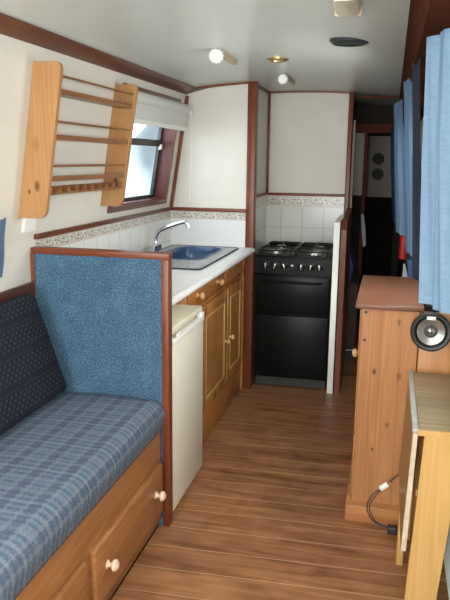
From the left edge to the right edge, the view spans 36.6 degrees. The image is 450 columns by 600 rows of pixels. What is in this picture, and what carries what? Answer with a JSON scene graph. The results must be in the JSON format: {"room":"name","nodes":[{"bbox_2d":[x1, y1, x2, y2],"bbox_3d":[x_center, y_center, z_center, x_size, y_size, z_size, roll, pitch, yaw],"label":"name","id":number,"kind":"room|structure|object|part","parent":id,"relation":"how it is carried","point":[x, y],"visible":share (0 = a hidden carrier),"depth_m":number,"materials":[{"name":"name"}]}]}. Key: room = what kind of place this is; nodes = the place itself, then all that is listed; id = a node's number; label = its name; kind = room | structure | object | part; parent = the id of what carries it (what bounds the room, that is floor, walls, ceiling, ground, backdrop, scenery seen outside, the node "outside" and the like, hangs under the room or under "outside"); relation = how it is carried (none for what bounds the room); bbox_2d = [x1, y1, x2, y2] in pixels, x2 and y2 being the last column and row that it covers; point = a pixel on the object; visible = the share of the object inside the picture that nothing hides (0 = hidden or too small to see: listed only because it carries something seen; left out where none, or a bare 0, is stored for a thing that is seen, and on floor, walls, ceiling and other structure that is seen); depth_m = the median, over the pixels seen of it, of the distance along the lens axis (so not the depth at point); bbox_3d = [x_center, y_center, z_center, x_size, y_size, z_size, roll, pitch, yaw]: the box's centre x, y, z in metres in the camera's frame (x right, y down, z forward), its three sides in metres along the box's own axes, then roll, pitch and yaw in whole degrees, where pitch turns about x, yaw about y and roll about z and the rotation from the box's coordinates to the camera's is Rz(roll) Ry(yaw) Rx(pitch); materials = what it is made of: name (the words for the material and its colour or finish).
{"room":"ship interior","nodes":[
{"label":"ship interior","id":0,"kind":"room"},
{"bbox_2d":[0,34,194,291],"bbox_3d":[-0.905,0.115,1.820,0.166,1.860,6.400,3,12,13],"label":"wall","id":1,"kind":"structure","parent":0,"point":[17,57],"depth_m":2.63,"materials":[{"name":"paint"}]},
{"bbox_2d":[0,218,5,277],"bbox_3d":[-0.829,-0.129,2.088,0.046,0.211,0.548,3,12,13],"label":"curtain","id":2,"kind":"object","parent":1,"relation":"hanging from","point":[3,221],"visible":1,"depth_m":2.33,"materials":[{"name":"blue fabric"}]},
{"bbox_2d":[0,282,34,302],"bbox_3d":[-1.208,0.344,0.694,0.015,0.053,4.025,3,12,13],"label":"trim","id":3,"kind":"structure","parent":1,"relation":"attached to","point":[28,288],"depth_m":2.49,"materials":[{"name":"brown wood"}]},
{"bbox_2d":[21,218,36,232],"bbox_3d":[-0.732,-0.282,2.540,0.020,0.054,0.083,3,12,13],"label":"wall switch","id":4,"kind":"object","parent":1,"relation":"attached to","point":[28,224],"visible":0.79,"depth_m":2.52,"materials":[{"name":"white plastic"}]},
{"bbox_2d":[19,61,137,218],"bbox_3d":[-0.567,-0.629,2.746,0.187,0.540,0.746,3,12,13],"label":"wall rack","id":5,"kind":"object","parent":1,"relation":"attached to","point":[46,91],"visible":1,"depth_m":2.45,"materials":[{"name":"brown wood"}]},
{"bbox_3d":[-0.652,-0.558,2.400,0.187,0.540,0.020,3,12,13],"label":"panel","id":6,"kind":"part","parent":5,"relation":"part of","materials":[{"name":"brown wood"}]},
{"bbox_3d":[-0.576,-0.459,2.782,0.054,0.029,0.710,3,12,13],"label":"notched rail","id":7,"kind":"part","parent":5,"relation":"part of","materials":[{"name":"wood"}]},
{"bbox_2d":[52,173,123,181],"bbox_3d":[-0.569,-0.501,2.772,0.053,0.018,0.710,3,12,13],"label":"shelf","id":8,"kind":"object","parent":5,"relation":"attached to","point":[113,177],"depth_m":2.79,"materials":[{"name":"wood"}]},
{"bbox_3d":[-0.542,-0.546,2.756,0.009,0.009,0.720,3,12,13],"label":"rod","id":9,"kind":"part","parent":5,"relation":"part of","materials":[{"name":"wood"}]},
{"bbox_2d":[56,134,127,143],"bbox_3d":[-0.545,-0.645,2.737,0.053,0.018,0.710,3,12,13],"label":"shelf","id":10,"kind":"object","parent":5,"relation":"attached to","point":[117,139],"depth_m":2.74,"materials":[{"name":"wood"}]},
{"bbox_3d":[-0.517,-0.695,2.720,0.009,0.009,0.720,3,12,13],"label":"rod","id":11,"kind":"part","parent":5,"relation":"part of","materials":[{"name":"wood"}]},
{"bbox_2d":[61,89,132,108],"bbox_3d":[-0.519,-0.795,2.700,0.053,0.018,0.710,3,12,13],"label":"shelf","id":12,"kind":"object","parent":5,"relation":"attached to","point":[119,104],"depth_m":2.69,"materials":[{"name":"wood"}]},
{"bbox_3d":[-0.491,-0.845,2.683,0.009,0.009,0.720,3,12,13],"label":"rod","id":13,"kind":"part","parent":5,"relation":"part of","materials":[{"name":"wood"}]},
{"bbox_3d":[-0.482,-0.699,3.092,0.187,0.540,0.020,3,12,13],"label":"panel","id":14,"kind":"part","parent":5,"relation":"part of","materials":[{"name":"brown wood"}]},
{"bbox_2d":[0,13,195,94],"bbox_3d":[-0.874,-0.686,1.303,0.074,0.052,5.740,3,12,13],"label":"trim","id":15,"kind":"structure","parent":1,"relation":"attached to","point":[10,26],"depth_m":2.59,"materials":[{"name":"brown wood"}]},
{"bbox_2d":[35,211,170,246],"bbox_3d":[-0.532,-0.371,3.419,0.008,0.050,1.670,3,12,13],"label":"tile border","id":16,"kind":"object","parent":1,"relation":"attached to","point":[77,236],"depth_m":3.17,"materials":[{"name":"tile"}]},
{"bbox_2d":[34,207,171,239],"bbox_3d":[-0.529,-0.404,3.406,0.022,0.021,1.680,3,12,13],"label":"trim","id":17,"kind":"structure","parent":1,"relation":"attached to","point":[47,234],"depth_m":3.11,"materials":[{"name":"brown wood"}]},
{"bbox_2d":[60,218,170,250],"bbox_3d":[-0.535,-0.265,3.441,0.006,0.167,1.670,3,12,13],"label":"tiled wall","id":18,"kind":"structure","parent":1,"relation":"attached to","point":[141,238],"depth_m":3.61,"materials":[{"name":"tile"}]},
{"bbox_2d":[107,83,180,212],"bbox_3d":[-0.449,-0.790,3.604,0.187,0.597,0.868,3,12,13],"label":"window","id":19,"kind":"structure","parent":1,"relation":"in","point":[152,148],"depth_m":3.84,"materials":[{"name":"brown wood"}]},
{"bbox_3d":[-0.485,-0.789,3.616,0.083,0.505,0.770,3,12,13],"label":"pane","id":20,"kind":"part","parent":19,"relation":"part of","materials":[{"name":"clear glass"}]},
{"bbox_3d":[-0.484,-0.794,3.615,0.104,0.535,0.810,3,12,13],"label":"frame","id":21,"kind":"part","parent":19,"relation":"part of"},
{"bbox_2d":[134,91,191,190],"bbox_3d":[-0.347,-0.781,3.583,0.065,0.556,1.030,3,12,13],"label":"roller blind","id":22,"kind":"object","parent":19,"relation":"attached to","point":[151,110],"visible":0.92,"depth_m":3.54,"materials":[{"name":"white fabric"}]},
{"bbox_2d":[0,0,409,104],"bbox_3d":[0.255,-1.073,3.131,1.750,0.139,9.900,3,12,13],"label":"ceiling","id":23,"kind":"structure","parent":0,"point":[174,39],"depth_m":2.46,"materials":[{"name":"paint"}]},
{"bbox_2d":[208,48,236,64],"bbox_3d":[0.001,-1.044,2.975,0.064,0.066,0.366,3,12,13],"label":"spotlight","id":24,"kind":"object","parent":23,"relation":"attached to","point":[215,55],"visible":1,"depth_m":2.81,"materials":[{"name":"white plastic"}]},
{"bbox_2d":[267,57,288,61],"bbox_3d":[0.241,-1.088,3.079,0.100,0.012,0.100,3,12,13],"label":"recessed light","id":25,"kind":"object","parent":23,"relation":"in","point":[272,59],"visible":1,"depth_m":3.05,"materials":[{"name":"gold metal"}]},
{"bbox_2d":[278,74,294,84],"bbox_3d":[0.350,-1.209,3.780,0.056,0.060,0.405,3,12,13],"label":"spotlight","id":26,"kind":"object","parent":23,"relation":"attached to","point":[283,78],"visible":1,"depth_m":3.60,"materials":[{"name":"white plastic"}]},
{"bbox_2d":[331,0,362,16],"bbox_3d":[0.313,-0.777,1.755,0.080,0.049,0.192,3,12,13],"label":"spotlight","id":27,"kind":"object","parent":23,"relation":"attached to","point":[342,8],"visible":1,"depth_m":1.76,"materials":[{"name":"metal"}]},
{"bbox_2d":[330,37,368,46],"bbox_3d":[0.457,-0.945,2.488,0.148,0.018,0.148,3,12,13],"label":"ceiling vent","id":28,"kind":"object","parent":23,"relation":"in","point":[337,41],"visible":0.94,"depth_m":2.46,"materials":[{"name":"plastic"}]},
{"bbox_2d":[171,84,247,227],"bbox_3d":[-0.105,-0.369,4.202,0.484,1.866,0.038,3,12,13],"label":"wall","id":29,"kind":"structure","parent":0,"point":[214,144],"depth_m":4.08,"materials":[{"name":"paint"}]},
{"bbox_2d":[169,96,188,206],"bbox_3d":[-0.279,-0.894,4.117,0.123,0.657,0.020,3,12,13],"label":"trim","id":30,"kind":"structure","parent":29,"relation":"attached to","point":[186,97],"depth_m":4.13,"materials":[{"name":"brown wood"}]},
{"bbox_2d":[171,218,245,247],"bbox_3d":[-0.110,-0.411,4.181,0.479,0.167,0.006,3,12,13],"label":"tiled wall","id":31,"kind":"structure","parent":29,"relation":"attached to","point":[202,232],"depth_m":4.17,"materials":[{"name":"tile"}]},
{"bbox_2d":[172,207,245,212],"bbox_3d":[-0.104,-0.551,4.143,0.476,0.021,0.020,3,12,13],"label":"trim","id":32,"kind":"structure","parent":29,"relation":"attached to","point":[173,208],"depth_m":4.13,"materials":[{"name":"brown wood"}]},
{"bbox_2d":[195,82,247,89],"bbox_3d":[-0.042,-1.255,3.988,0.362,0.047,0.014,3,12,13],"label":"trim","id":33,"kind":"structure","parent":29,"relation":"attached to","point":[237,83],"depth_m":3.98,"materials":[{"name":"brown wood"}]},
{"bbox_2d":[253,89,267,374],"bbox_3d":[0.200,-0.426,4.446,0.042,1.885,0.590,3,12,13],"label":"wall","id":34,"kind":"structure","parent":0,"point":[263,96],"depth_m":4.43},
{"bbox_2d":[243,81,258,388],"bbox_3d":[0.155,-0.358,4.154,0.051,1.870,0.072,3,12,13],"label":"trim","id":35,"kind":"structure","parent":34,"relation":"attached to","point":[253,86],"depth_m":4.11,"materials":[{"name":"brown wood"}]},
{"bbox_2d":[255,205,266,254],"bbox_3d":[0.214,-0.391,4.444,0.006,0.418,0.580,3,12,13],"label":"tiled wall","id":36,"kind":"structure","parent":34,"relation":"attached to","point":[260,242],"depth_m":4.50,"materials":[{"name":"tile"}]},
{"bbox_2d":[256,193,267,197],"bbox_3d":[0.224,-0.672,4.383,0.020,0.018,0.538,3,12,13],"label":"trim","id":37,"kind":"structure","parent":34,"relation":"attached to","point":[262,194],"depth_m":4.39,"materials":[{"name":"brown wood"}]},
{"bbox_2d":[259,85,270,93],"bbox_3d":[0.233,-1.324,4.256,0.018,0.016,0.532,3,12,13],"label":"trim","id":38,"kind":"structure","parent":34,"relation":"attached to","point":[260,87],"depth_m":4.30,"materials":[{"name":"brown wood"}]},
{"bbox_2d":[112,309,448,599],"bbox_3d":[0.272,0.758,3.498,1.870,0.050,9.900,3,12,13],"label":"floor","id":39,"kind":"structure","parent":0,"point":[262,516],"depth_m":2.73,"materials":[{"name":"laminate"}]},
{"bbox_2d":[15,432,165,599],"bbox_3d":[-0.779,0.938,1.445,0.571,0.402,2.626,3,12,13],"label":"storage drawers","id":40,"kind":"object","parent":39,"relation":"on","point":[94,561],"visible":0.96,"depth_m":2.13,"materials":[{"name":"brown wood"}]},
{"bbox_3d":[-0.480,0.909,1.680,0.024,0.200,0.625,3,12,13],"label":"drawer","id":41,"kind":"part","parent":40,"relation":"part of","materials":[{"name":"brown wood"}]},
{"bbox_2d":[0,392,164,599],"bbox_3d":[-0.760,0.672,1.396,0.468,0.133,2.605,3,12,13],"label":"seat cushion","id":42,"kind":"object","parent":40,"relation":"on","point":[59,461],"visible":0.98,"depth_m":2.02,"materials":[{"name":"fabric"}]},
{"bbox_2d":[0,294,66,434],"bbox_3d":[-0.831,0.291,1.901,0.155,0.385,1.396,3,12,13],"label":"cushion","id":43,"kind":"object","parent":42,"relation":"on","point":[31,376],"visible":1,"depth_m":2.35,"materials":[{"name":"fabric"}]},
{"bbox_3d":[-0.346,0.818,2.098,0.039,0.038,0.038,3,12,13],"label":"knob","id":44,"kind":"part","parent":40,"relation":"part of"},
{"bbox_3d":[-0.322,0.779,2.323,0.024,0.200,0.625,3,12,13],"label":"drawer","id":45,"kind":"part","parent":40,"relation":"part of","materials":[{"name":"brown wood"}]},
{"bbox_3d":[-0.583,1.132,1.436,0.028,0.030,2.626,3,12,13],"label":"skirting","id":46,"kind":"part","parent":40,"relation":"part of","materials":[{"name":"wood"}]},
{"bbox_3d":[-0.240,0.730,2.532,0.039,0.038,0.038,3,12,13],"label":"knob","id":47,"kind":"part","parent":40,"relation":"part of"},
{"bbox_2d":[30,246,172,526],"bbox_3d":[-0.476,0.343,2.652,0.556,1.086,0.049,3,12,13],"label":"end panel","id":48,"kind":"object","parent":39,"relation":"on","point":[106,314],"visible":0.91,"depth_m":2.58,"materials":[{"name":"fabric"}]},
{"bbox_2d":[172,304,203,510],"bbox_3d":[-0.404,0.430,2.924,0.530,0.768,0.456,3,12,13],"label":"fridge","id":49,"kind":"object","parent":39,"relation":"on","point":[187,320],"visible":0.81,"depth_m":2.84,"materials":[{"name":"white metal"}]},
{"bbox_3d":[-0.405,0.067,2.850,0.517,0.026,0.456,3,12,13],"label":"worktop lid","id":50,"kind":"part","parent":49,"relation":"part of","materials":[{"name":"plastic"}]},
{"bbox_2d":[176,259,244,444],"bbox_3d":[-0.229,0.240,3.716,0.477,0.866,1.197,3,12,13],"label":"base cabinet","id":51,"kind":"object","parent":39,"relation":"on","point":[221,300],"visible":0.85,"depth_m":3.72,"materials":[{"name":"brown wood"}]},
{"bbox_3d":[-0.113,-0.019,3.172,0.035,0.034,0.034,3,12,13],"label":"knob","id":52,"kind":"part","parent":51,"relation":"part of","materials":[{"name":"brown wood"}]},
{"bbox_3d":[-0.090,-0.065,3.374,0.018,0.113,0.677,3,12,13],"label":"drawer","id":53,"kind":"part","parent":51,"relation":"part of","materials":[{"name":"brown wood"}]},
{"bbox_2d":[162,244,254,305],"bbox_3d":[-0.272,-0.155,3.396,0.536,0.032,1.652,3,12,13],"label":"countertop","id":54,"kind":"structure","parent":51,"relation":"on","point":[184,282],"depth_m":3.15,"materials":[{"name":"laminate"}]},
{"bbox_2d":[152,220,190,250],"bbox_3d":[-0.298,-0.346,3.739,0.226,0.191,0.110,3,12,13],"label":"tap","id":55,"kind":"object","parent":54,"relation":"on","point":[156,246],"visible":0.91,"depth_m":3.73,"materials":[{"name":"silver metal"}]},
{"bbox_3d":[-0.384,-0.284,3.745,0.030,0.041,0.057,3,12,13],"label":"lever","id":56,"kind":"part","parent":55,"relation":"part of","materials":[{"name":"silver metal"}]},
{"bbox_3d":[-0.294,-0.372,3.733,0.202,0.137,0.019,3,12,13],"label":"spout","id":57,"kind":"part","parent":55,"relation":"part of","materials":[{"name":"silver metal"}]},
{"bbox_2d":[159,245,238,269],"bbox_3d":[-0.219,-0.174,3.726,0.422,0.148,0.874,3,12,13],"label":"sink","id":58,"kind":"object","parent":54,"relation":"in","point":[184,257],"visible":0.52,"depth_m":3.94,"materials":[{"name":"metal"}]},
{"bbox_3d":[-0.198,-0.197,3.839,0.284,0.148,0.544,3,12,13],"label":"bowl","id":59,"kind":"part","parent":58,"relation":"part of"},
{"bbox_3d":[-0.058,0.256,3.585,0.018,0.546,0.506,3,12,13],"label":"door","id":60,"kind":"part","parent":51,"relation":"part of","materials":[{"name":"brown wood"}]},
{"bbox_3d":[-0.059,0.257,3.586,0.017,0.424,0.386,3,12,13],"label":"panel","id":61,"kind":"part","parent":51,"relation":"part of","materials":[{"name":"brown wood"}]},
{"bbox_3d":[-0.042,-0.040,3.609,0.020,0.018,1.154,3,12,13],"label":"drawer rail","id":62,"kind":"part","parent":51,"relation":"part of","materials":[{"name":"brown wood"}]},
{"bbox_3d":[-0.023,-0.093,3.539,0.035,0.034,0.034,3,12,13],"label":"knob","id":63,"kind":"part","parent":51,"relation":"part of","materials":[{"name":"brown wood"}]},
{"bbox_3d":[0.045,-0.176,3.926,0.018,0.113,0.450,3,12,13],"label":"drawer","id":64,"kind":"part","parent":51,"relation":"part of","materials":[{"name":"brown wood"}]},
{"bbox_3d":[0.050,0.167,4.027,0.018,0.546,0.376,3,12,13],"label":"door","id":65,"kind":"part","parent":51,"relation":"part of","materials":[{"name":"brown wood"}]},
{"bbox_3d":[0.050,0.168,4.027,0.017,0.424,0.256,3,12,13],"label":"panel","id":66,"kind":"part","parent":51,"relation":"part of","materials":[{"name":"brown wood"}]},
{"bbox_2d":[254,241,332,389],"bbox_3d":[0.466,0.083,4.454,0.469,0.892,0.567,3,12,13],"label":"stove","id":67,"kind":"object","parent":39,"relation":"on","point":[294,279],"visible":0.97,"depth_m":4.22,"materials":[{"name":"black metal"}]},
{"bbox_3d":[0.249,-0.214,4.176,0.048,0.048,0.024,3,12,13],"label":"knob","id":68,"kind":"part","parent":67,"relation":"part of","materials":[{"name":"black metal"}]},
{"bbox_3d":[0.305,-0.210,4.162,0.048,0.048,0.024,3,12,13],"label":"knob","id":69,"kind":"part","parent":67,"relation":"part of","materials":[{"name":"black metal"}]},
{"bbox_3d":[0.320,-0.308,4.288,0.088,0.021,0.088,3,12,13],"label":"burner","id":70,"kind":"part","parent":67,"relation":"part of","materials":[{"name":"metal"}]},
{"bbox_3d":[0.360,-0.207,4.149,0.048,0.048,0.024,3,12,13],"label":"knob","id":71,"kind":"part","parent":67,"relation":"part of","materials":[{"name":"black metal"}]},
{"bbox_3d":[0.409,0.296,4.266,0.453,0.402,0.022,3,12,13],"label":"oven door","id":72,"kind":"part","parent":67,"relation":"part of","materials":[{"name":"metal"}]},
{"bbox_3d":[0.405,-0.106,4.155,0.375,0.018,0.042,3,12,13],"label":"handle","id":73,"kind":"part","parent":67,"relation":"part of","materials":[{"name":"metal"}]},
{"bbox_3d":[0.413,-0.029,4.199,0.453,0.236,0.022,3,12,13],"label":"grill door","id":74,"kind":"part","parent":67,"relation":"part of","materials":[{"name":"black ceramic"}]},
{"bbox_3d":[0.416,-0.208,4.165,0.469,0.113,0.037,3,12,13],"label":"control panel","id":75,"kind":"part","parent":67,"relation":"part of","materials":[{"name":"metal"}]},
{"bbox_3d":[0.475,-0.310,4.391,0.469,0.012,0.530,3,12,13],"label":"hob plate","id":76,"kind":"part","parent":67,"relation":"part of","materials":[{"name":"metal"}]},
{"bbox_3d":[0.462,-0.201,4.126,0.048,0.048,0.024,3,12,13],"label":"knob","id":77,"kind":"part","parent":67,"relation":"part of","materials":[{"name":"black metal"}]},
{"bbox_3d":[0.518,-0.197,4.113,0.048,0.048,0.024,3,12,13],"label":"knob","id":78,"kind":"part","parent":67,"relation":"part of","materials":[{"name":"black metal"}]},
{"bbox_3d":[0.563,-0.293,4.231,0.088,0.021,0.088,3,12,13],"label":"burner","id":79,"kind":"part","parent":67,"relation":"part of","materials":[{"name":"metal"}]},
{"bbox_3d":[0.569,-0.194,4.101,0.048,0.048,0.024,3,12,13],"label":"knob","id":80,"kind":"part","parent":67,"relation":"part of","materials":[{"name":"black metal"}]},
{"bbox_3d":[0.601,0.231,4.180,0.013,0.159,0.030,3,12,13],"label":"handle","id":81,"kind":"part","parent":67,"relation":"part of","materials":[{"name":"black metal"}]},
{"bbox_2d":[327,215,343,393],"bbox_3d":[0.719,0.010,4.383,0.035,1.070,0.515,3,12,13],"label":"panel","id":82,"kind":"object","parent":39,"relation":"on","point":[338,222],"visible":0.8,"depth_m":4.14,"materials":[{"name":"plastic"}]},
{"bbox_2d":[334,208,351,392],"bbox_3d":[0.759,-0.013,4.371,0.032,1.120,0.490,3,12,13],"label":"panel","id":83,"kind":"object","parent":39,"relation":"on","point":[346,222],"visible":1,"depth_m":4.20,"materials":[{"name":"wood"}]},
{"bbox_2d":[366,474,398,534],"bbox_3d":[0.623,0.774,2.632,0.145,0.257,0.058,3,12,13],"label":"cable","id":84,"kind":"object","parent":39,"relation":"on","point":[391,529],"visible":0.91,"depth_m":2.63,"materials":[{"name":"plastic"}]},
{"bbox_2d":[379,482,388,490],"bbox_3d":[0.614,0.720,2.628,0.039,0.036,0.018,3,12,13],"label":"switch","id":85,"kind":"object","parent":84,"relation":"attached to","point":[383,486],"depth_m":2.62,"materials":[{"name":"white plastic"}]},
{"bbox_2d":[345,275,424,525],"bbox_3d":[0.679,0.392,2.965,0.279,0.892,0.707,3,12,13],"label":"base cabinet","id":86,"kind":"object","parent":39,"relation":"on","point":[388,306],"visible":0.88,"depth_m":2.67,"materials":[{"name":"brown wood"}]},
{"bbox_3d":[0.590,0.610,3.046,0.008,0.270,0.605,3,12,13],"label":"drawer","id":87,"kind":"part","parent":86,"relation":"part of","materials":[{"name":"brown wood"}]},
{"bbox_3d":[0.615,0.247,3.174,0.043,0.042,0.042,3,12,13],"label":"knob","id":88,"kind":"part","parent":86,"relation":"part of","materials":[{"name":"brown wood"}]},
{"bbox_3d":[0.595,0.223,2.967,0.008,0.500,0.605,3,12,13],"label":"door","id":89,"kind":"part","parent":86,"relation":"part of","materials":[{"name":"brown wood"}]},
{"bbox_2d":[396,370,449,599],"bbox_3d":[0.711,0.647,2.310,0.221,0.657,0.595,3,12,13],"label":"folding table","id":90,"kind":"object","parent":39,"relation":"on","point":[427,408],"visible":1,"depth_m":2.06,"materials":[{"name":"brown laminate"}]},
{"bbox_3d":[0.633,0.821,2.441,0.024,0.262,0.050,3,12,13],"label":"swing leg","id":91,"kind":"part","parent":90,"relation":"part of","materials":[{"name":"brown wood"}]},
{"bbox_2d":[411,311,449,524],"bbox_3d":[0.823,0.476,2.622,0.189,0.870,0.027,3,12,13],"label":"board","id":92,"kind":"object","parent":39,"relation":"on","point":[438,361],"visible":0.23,"depth_m":2.57,"materials":[{"name":"wood"}]},
{"bbox_2d":[410,312,449,351],"bbox_3d":[0.762,0.116,2.519,0.148,0.148,0.051,3,12,13],"label":"speaker","id":93,"kind":"object","parent":92,"relation":"attached to","point":[429,331],"visible":1,"depth_m":2.51},
{"bbox_2d":[266,93,354,206],"bbox_3d":[0.539,-0.460,4.666,0.598,1.872,0.038,3,12,13],"label":"wall","id":94,"kind":"structure","parent":0,"point":[308,131],"depth_m":4.54,"materials":[{"name":"paint"}]},
{"bbox_2d":[266,94,270,191],"bbox_3d":[0.293,-1.059,4.584,0.017,0.661,0.018,3,12,13],"label":"trim","id":95,"kind":"structure","parent":94,"relation":"attached to","point":[269,95],"depth_m":4.58,"materials":[{"name":"brown wood"}]},
{"bbox_2d":[266,205,343,244],"bbox_3d":[0.551,-0.430,4.654,0.550,0.418,0.006,3,12,13],"label":"tiled wall","id":96,"kind":"structure","parent":94,"relation":"attached to","point":[302,224],"depth_m":4.64,"materials":[{"name":"tile"}]},
{"bbox_2d":[267,192,344,196],"bbox_3d":[0.553,-0.711,4.589,0.550,0.018,0.022,3,12,13],"label":"trim","id":97,"kind":"structure","parent":94,"relation":"attached to","point":[269,193],"depth_m":4.58,"materials":[{"name":"brown wood"}]},
{"bbox_2d":[271,90,348,93],"bbox_3d":[0.560,-1.362,4.457,0.528,0.025,0.018,3,12,13],"label":"trim","id":98,"kind":"structure","parent":94,"relation":"attached to","point":[306,91],"depth_m":4.45,"materials":[{"name":"brown wood"}]},
{"bbox_2d":[357,96,398,97],"bbox_3d":[1.004,-1.305,4.373,0.305,0.013,0.012,3,12,13],"label":"trim","id":99,"kind":"structure","parent":94,"relation":"attached to","point":[357,96],"depth_m":4.37,"materials":[{"name":"brown wood"}]},
{"bbox_2d":[352,100,361,195],"bbox_3d":[1.173,-0.765,6.216,0.050,1.860,3.310,3,12,13],"label":"wall","id":100,"kind":"structure","parent":0,"point":[355,103],"depth_m":5.07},
{"bbox_2d":[344,91,354,214],"bbox_3d":[0.812,-0.436,4.587,0.030,1.862,0.090,3,12,13],"label":"trim","id":101,"kind":"structure","parent":100,"relation":"attached to","point":[351,93],"depth_m":4.44,"materials":[{"name":"brown wood"}]},
{"bbox_2d":[349,120,355,207],"bbox_3d":[0.895,-0.812,4.837,0.026,0.900,0.050,3,12,13],"label":"trim","id":102,"kind":"structure","parent":100,"relation":"attached to","point":[354,121],"depth_m":4.78,"materials":[{"name":"wood"}]},
{"bbox_2d":[348,243,356,282],"bbox_3d":[0.886,-0.268,4.797,0.079,0.290,0.180,3,12,13],"label":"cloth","id":103,"kind":"object","parent":100,"relation":"hanging from","point":[352,263],"visible":0.41,"depth_m":4.74,"materials":[{"name":"fabric"}]},
{"bbox_2d":[350,196,361,274],"bbox_3d":[1.013,-0.238,5.381,0.076,1.160,0.020,3,12,13],"label":"trim","id":104,"kind":"structure","parent":100,"relation":"attached to","point":[356,200],"depth_m":5.30,"materials":[{"name":"wood"}]},
{"bbox_2d":[352,133,364,194],"bbox_3d":[1.023,-1.040,5.216,0.076,0.467,0.020,3,12,13],"label":"trim","id":105,"kind":"structure","parent":100,"relation":"attached to","point":[359,137],"depth_m":5.21,"materials":[{"name":"paint"}]},
{"bbox_2d":[357,133,368,341],"bbox_3d":[1.066,-0.466,5.322,0.027,1.632,0.060,3,12,13],"label":"trim","id":106,"kind":"structure","parent":100,"relation":"attached to","point":[366,134],"depth_m":5.23,"materials":[{"name":"brown wood"}]},
{"bbox_2d":[361,213,365,246],"bbox_3d":[1.067,-0.539,5.233,0.047,0.250,0.079,3,12,13],"label":"hanging towel","id":107,"kind":"object","parent":100,"relation":"hanging from","point":[363,226],"visible":1,"depth_m":5.20,"materials":[{"name":"white fabric"}]},
{"bbox_2d":[355,105,393,123],"bbox_3d":[1.179,-1.393,5.111,0.390,0.135,0.030,3,12,13],"label":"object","id":108,"kind":"structure","parent":100,"relation":"attached to","point":[365,114],"depth_m":5.11,"materials":[{"name":"wood"}]},
{"bbox_2d":[355,124,403,132],"bbox_3d":[1.177,-1.293,5.127,0.390,0.068,0.060,3,12,13],"label":"trim","id":109,"kind":"structure","parent":100,"relation":"attached to","point":[360,128],"depth_m":5.11,"materials":[{"name":"brown wood"}]},
{"bbox_2d":[369,133,398,276],"bbox_3d":[1.775,-1.078,7.768,0.600,1.860,0.050,3,12,13],"label":"wall","id":110,"kind":"structure","parent":0,"point":[395,245],"depth_m":7.79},
{"bbox_2d":[361,136,393,280],"bbox_3d":[1.750,-0.988,7.728,0.340,1.700,0.053,3,12,13],"label":"door","id":111,"kind":"structure","parent":110,"relation":"in","point":[377,252],"depth_m":7.71,"materials":[{"name":"black wood"}]},
{"bbox_3d":[1.747,-0.661,7.801,0.340,1.030,0.040,3,12,13],"label":"door panel","id":112,"kind":"part","parent":111,"relation":"part of","materials":[{"name":"black"}]},
{"bbox_3d":[1.757,-1.494,7.630,0.340,0.670,0.040,3,12,13],"label":"panel","id":113,"kind":"part","parent":111,"relation":"part of","materials":[{"name":"wood"}]},
{"bbox_2d":[397,117,423,371],"bbox_3d":[0.999,-0.113,3.038,0.290,1.860,9.700,3,12,13],"label":"wall","id":114,"kind":"structure","parent":0,"point":[400,262],"depth_m":4.52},
{"bbox_2d":[391,126,395,222],"bbox_3d":[1.192,-0.878,4.739,0.097,0.656,0.383,2,12,7],"label":"curtain","id":115,"kind":"object","parent":114,"relation":"hanging from","point":[392,128],"visible":0.51,"depth_m":4.69,"materials":[{"name":"blue fabric"}]},
{"bbox_2d":[394,99,404,235],"bbox_3d":[0.783,-0.588,3.046,0.070,0.581,0.254,2,12,5],"label":"curtain","id":116,"kind":"object","parent":114,"relation":"hanging from","point":[398,109],"visible":0.91,"depth_m":3.00,"materials":[{"name":"blue fabric"}]},
{"bbox_2d":[398,235,408,259],"bbox_3d":[1.135,-0.351,4.271,0.077,0.192,0.054,3,12,13],"label":"fire extinguisher","id":117,"kind":"object","parent":114,"relation":"attached to","point":[402,244],"visible":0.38,"depth_m":4.26,"materials":[{"name":"red paint"}]},
{"bbox_2d":[403,78,412,255],"bbox_3d":[0.593,-0.421,2.171,0.062,0.553,0.191,2,12,6],"label":"curtain","id":118,"kind":"object","parent":114,"relation":"hanging from","point":[408,125],"visible":0.73,"depth_m":2.16,"materials":[{"name":"blue fabric"}]},
{"bbox_2d":[408,257,411,276],"bbox_3d":[1.083,-0.165,3.962,0.044,0.150,0.120,3,12,13],"label":"bag","id":119,"kind":"object","parent":114,"relation":"hanging from","point":[409,259],"visible":0.32,"depth_m":3.90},
{"bbox_2d":[402,263,407,276],"bbox_3d":[1.055,-0.151,3.971,0.040,0.120,0.040,3,12,13],"label":"cloth","id":120,"kind":"object","parent":119,"relation":"attached to","point":[404,274],"visible":0.64,"depth_m":3.95,"materials":[{"name":"fabric"}]},
{"bbox_2d":[412,58,419,280],"bbox_3d":[0.472,-0.317,1.687,0.038,0.531,0.129,2,12,7],"label":"curtain","id":121,"kind":"object","parent":114,"relation":"hanging from","point":[415,68],"visible":0.99,"depth_m":1.67,"materials":[{"name":"blue fabric"}]},
{"bbox_2d":[399,0,449,123],"bbox_3d":[0.669,-0.809,2.290,0.132,0.198,4.290,3,12,13],"label":"trim","id":122,"kind":"structure","parent":114,"relation":"attached to","point":[426,18],"depth_m":1.50,"materials":[{"name":"wood"}]},
{"bbox_2d":[424,304,438,311],"bbox_3d":[0.958,-0.024,3.034,0.172,0.085,0.960,3,12,13],"label":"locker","id":123,"kind":"object","parent":114,"relation":"attached to","point":[428,308],"visible":0.11,"depth_m":2.59,"materials":[{"name":"black"}]},
{"bbox_2d":[419,28,449,313],"bbox_3d":[0.431,-0.265,1.273,0.058,0.595,0.222,-1,12,-7],"label":"curtain","id":124,"kind":"object","parent":114,"relation":"hanging from","point":[434,263],"visible":0.94,"depth_m":1.33,"materials":[{"name":"blue fabric"}]},
{"bbox_2d":[443,524,449,599],"bbox_3d":[0.682,0.800,1.905,0.045,0.400,1.240,3,12,13],"label":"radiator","id":125,"kind":"object","parent":114,"relation":"attached to","point":[446,558],"visible":0.37,"depth_m":2.24,"materials":[{"name":"metal"}]}
]}

